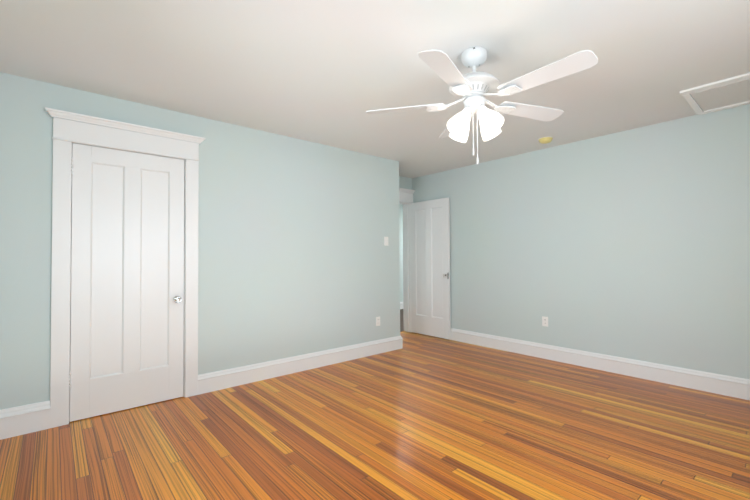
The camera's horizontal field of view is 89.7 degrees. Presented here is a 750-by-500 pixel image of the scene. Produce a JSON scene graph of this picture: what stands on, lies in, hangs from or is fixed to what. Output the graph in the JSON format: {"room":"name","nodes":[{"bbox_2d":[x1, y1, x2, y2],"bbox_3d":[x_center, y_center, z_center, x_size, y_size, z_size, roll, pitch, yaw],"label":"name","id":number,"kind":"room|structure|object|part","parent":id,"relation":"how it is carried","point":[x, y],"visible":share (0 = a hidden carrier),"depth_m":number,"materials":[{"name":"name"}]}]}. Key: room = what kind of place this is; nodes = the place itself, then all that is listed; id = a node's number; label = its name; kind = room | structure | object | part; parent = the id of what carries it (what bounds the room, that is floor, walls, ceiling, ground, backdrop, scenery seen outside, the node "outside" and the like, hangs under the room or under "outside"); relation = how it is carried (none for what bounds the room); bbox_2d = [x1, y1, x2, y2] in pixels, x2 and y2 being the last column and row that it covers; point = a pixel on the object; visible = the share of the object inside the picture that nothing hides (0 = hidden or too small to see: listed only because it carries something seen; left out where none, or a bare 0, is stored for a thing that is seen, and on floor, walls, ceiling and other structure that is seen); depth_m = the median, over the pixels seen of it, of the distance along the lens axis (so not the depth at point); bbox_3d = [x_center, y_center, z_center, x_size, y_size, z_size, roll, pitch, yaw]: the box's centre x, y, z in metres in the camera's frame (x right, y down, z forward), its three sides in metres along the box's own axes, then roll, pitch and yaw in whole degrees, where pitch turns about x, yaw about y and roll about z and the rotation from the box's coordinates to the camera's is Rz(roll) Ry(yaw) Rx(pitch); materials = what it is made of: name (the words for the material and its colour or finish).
{"room":"empty bedroom","nodes":[
{"label":"empty bedroom","id":0,"kind":"room"},
{"bbox_2d":[0,72,399,409],"bbox_3d":[-1.377,0.050,4.009,3.937,2.500,0.652,1,-1,-41],"label":"wall","id":1,"kind":"structure","parent":0,"point":[296,257],"depth_m":3.68,"materials":[{"name":"paint"}]},
{"bbox_2d":[0,400,49,439],"bbox_3d":[-2.466,1.182,2.599,0.345,0.195,0.031,1,-1,-41],"label":"baseboard","id":2,"kind":"structure","parent":1,"relation":"attached to","point":[24,419],"depth_m":2.62,"materials":[{"name":"white paint"}]},
{"bbox_2d":[45,107,205,427],"bbox_3d":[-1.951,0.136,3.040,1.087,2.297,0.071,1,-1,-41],"label":"door frame","id":3,"kind":"structure","parent":1,"relation":"attached to","point":[66,133],"depth_m":2.85,"materials":[{"name":"white paint"}]},
{"bbox_2d":[70,143,183,421],"bbox_3d":[-1.988,0.239,3.081,0.774,2.081,0.035,1,-1,-41],"label":"closet door","id":4,"kind":"structure","parent":1,"relation":"in","point":[127,287],"depth_m":3.04,"materials":[{"name":"white paint"}]},
{"bbox_2d":[198,335,402,394],"bbox_3d":[-0.609,1.215,4.193,2.563,0.170,0.025,1,-1,-41],"label":"baseboard","id":5,"kind":"structure","parent":1,"relation":"attached to","point":[223,379],"depth_m":3.95,"materials":[{"name":"white paint"}]},
{"bbox_2d":[376,316,379,325],"bbox_3d":[0.039,0.902,4.768,0.070,0.115,0.007,1,-1,-41],"label":"outlet","id":6,"kind":"object","parent":1,"relation":"attached to","point":[377,321],"visible":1,"depth_m":4.77,"materials":[{"name":"white plastic"}]},
{"bbox_2d":[384,237,387,245],"bbox_3d":[0.151,-0.114,4.880,0.070,0.115,0.019,1,-1,-41],"label":"light switch","id":7,"kind":"object","parent":1,"relation":"attached to","point":[385,241],"visible":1,"depth_m":4.88,"materials":[{"name":"white plastic"}]},
{"bbox_2d":[0,331,749,499],"bbox_3d":[0.502,1.286,2.515,5.107,0.050,5.620,1,-1,-41],"label":"floor","id":8,"kind":"structure","parent":0,"point":[417,416],"depth_m":2.50,"materials":[{"name":"brown wood"}]},
{"bbox_2d":[0,0,749,177],"bbox_3d":[0.487,-1.289,2.564,5.107,0.100,5.620,1,-1,-41],"label":"ceiling","id":9,"kind":"structure","parent":0,"point":[328,72],"depth_m":2.45,"materials":[{"name":"paint"}]},
{"bbox_2d":[366,46,597,164],"bbox_3d":[0.658,-0.886,2.330,1.351,0.716,1.298,1,-1,-41],"label":"fan","id":10,"kind":"object","parent":9,"relation":"hanging from","point":[473,89],"visible":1,"depth_m":2.28,"materials":[{"name":"white plastic"}]},
{"bbox_3d":[0.517,-0.792,2.311,0.166,0.180,0.125,1,-1,-41],"label":"lamp shade","id":11,"kind":"part","parent":10,"relation":"part of","materials":[{"name":"white glass"}]},
{"bbox_3d":[0.569,-0.789,2.479,0.125,0.180,0.166,1,-1,-41],"label":"lamp shade","id":12,"kind":"part","parent":10,"relation":"part of","materials":[{"name":"white glass"}]},
{"bbox_3d":[0.737,-0.791,2.427,0.166,0.180,0.125,1,-1,-41],"label":"lamp shade","id":13,"kind":"part","parent":10,"relation":"part of","materials":[{"name":"white glass"}]},
{"bbox_3d":[0.685,-0.794,2.259,0.125,0.180,0.166,1,-1,-41],"label":"lamp shade","id":14,"kind":"part","parent":10,"relation":"part of","materials":[{"name":"white glass"}]},
{"bbox_2d":[538,137,552,143],"bbox_3d":[1.866,-1.193,4.125,0.156,0.047,0.156,1,-1,-41],"label":"smoke detector","id":15,"kind":"object","parent":9,"relation":"attached to","point":[544,140],"visible":1,"depth_m":4.08,"materials":[{"name":"yellow plastic"}]},
{"bbox_2d":[680,73,749,114],"bbox_3d":[2.951,-1.240,2.843,0.720,0.016,0.900,1,-1,-41],"label":"trim","id":16,"kind":"structure","parent":9,"relation":"attached to","point":[728,93],"depth_m":3.00,"materials":[{"name":"white wood"}]},
{"bbox_2d":[399,176,411,192],"bbox_3d":[-1.284,0.061,4.616,4.867,2.500,0.150,1,-1,-41],"label":"wall","id":17,"kind":"structure","parent":0,"point":[405,182],"depth_m":6.07,"materials":[{"name":"paint"}]},
{"bbox_2d":[399,188,414,331],"bbox_3d":[0.227,0.179,5.907,1.057,2.297,0.291,1,-1,-41],"label":"door frame","id":18,"kind":"structure","parent":17,"relation":"attached to","point":[407,278],"depth_m":6.14,"materials":[{"name":"white paint"}]},
{"bbox_2d":[410,198,450,339],"bbox_3d":[0.839,0.275,5.815,0.035,2.078,0.774,1,-1,-41],"label":"entry door","id":19,"kind":"structure","parent":18,"relation":"attached to","point":[430,262],"depth_m":5.77,"materials":[{"name":"white paint"}]},
{"bbox_2d":[412,104,749,378],"bbox_3d":[2.389,0.031,4.161,0.120,2.500,5.620,1,-1,-41],"label":"wall","id":20,"kind":"structure","parent":0,"point":[634,244],"depth_m":3.91,"materials":[{"name":"paint"}]},
{"bbox_2d":[542,316,547,326],"bbox_3d":[2.022,0.850,4.481,0.007,0.115,0.070,1,-1,-41],"label":"outlet","id":21,"kind":"object","parent":20,"relation":"attached to","point":[544,321],"visible":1,"depth_m":4.48,"materials":[{"name":"white plastic"}]},
{"bbox_2d":[450,328,749,399],"bbox_3d":[2.350,1.196,4.080,0.025,0.170,5.350,1,-1,-41],"label":"baseboard","id":22,"kind":"structure","parent":20,"relation":"attached to","point":[736,387],"depth_m":3.87,"materials":[{"name":"white paint"}]},
{"label":"outside","id":23,"kind":"structure","parent":0,"visible":0},
{"bbox_2d":[399,204,402,301],"bbox_3d":[-0.371,0.122,8.076,4.400,2.500,0.140,1,-1,-41],"label":"wall","id":24,"kind":"structure","parent":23,"point":[401,247],"depth_m":8.83,"materials":[{"name":"paint"}]},
{"bbox_2d":[400,309,403,331],"bbox_3d":[-0.078,1.987,7.710,4.400,1.254,3.050,1,-1,-41],"label":"floor","id":25,"kind":"structure","parent":23,"point":[401,322],"depth_m":7.09,"materials":[{"name":"white paint"}]}
]}

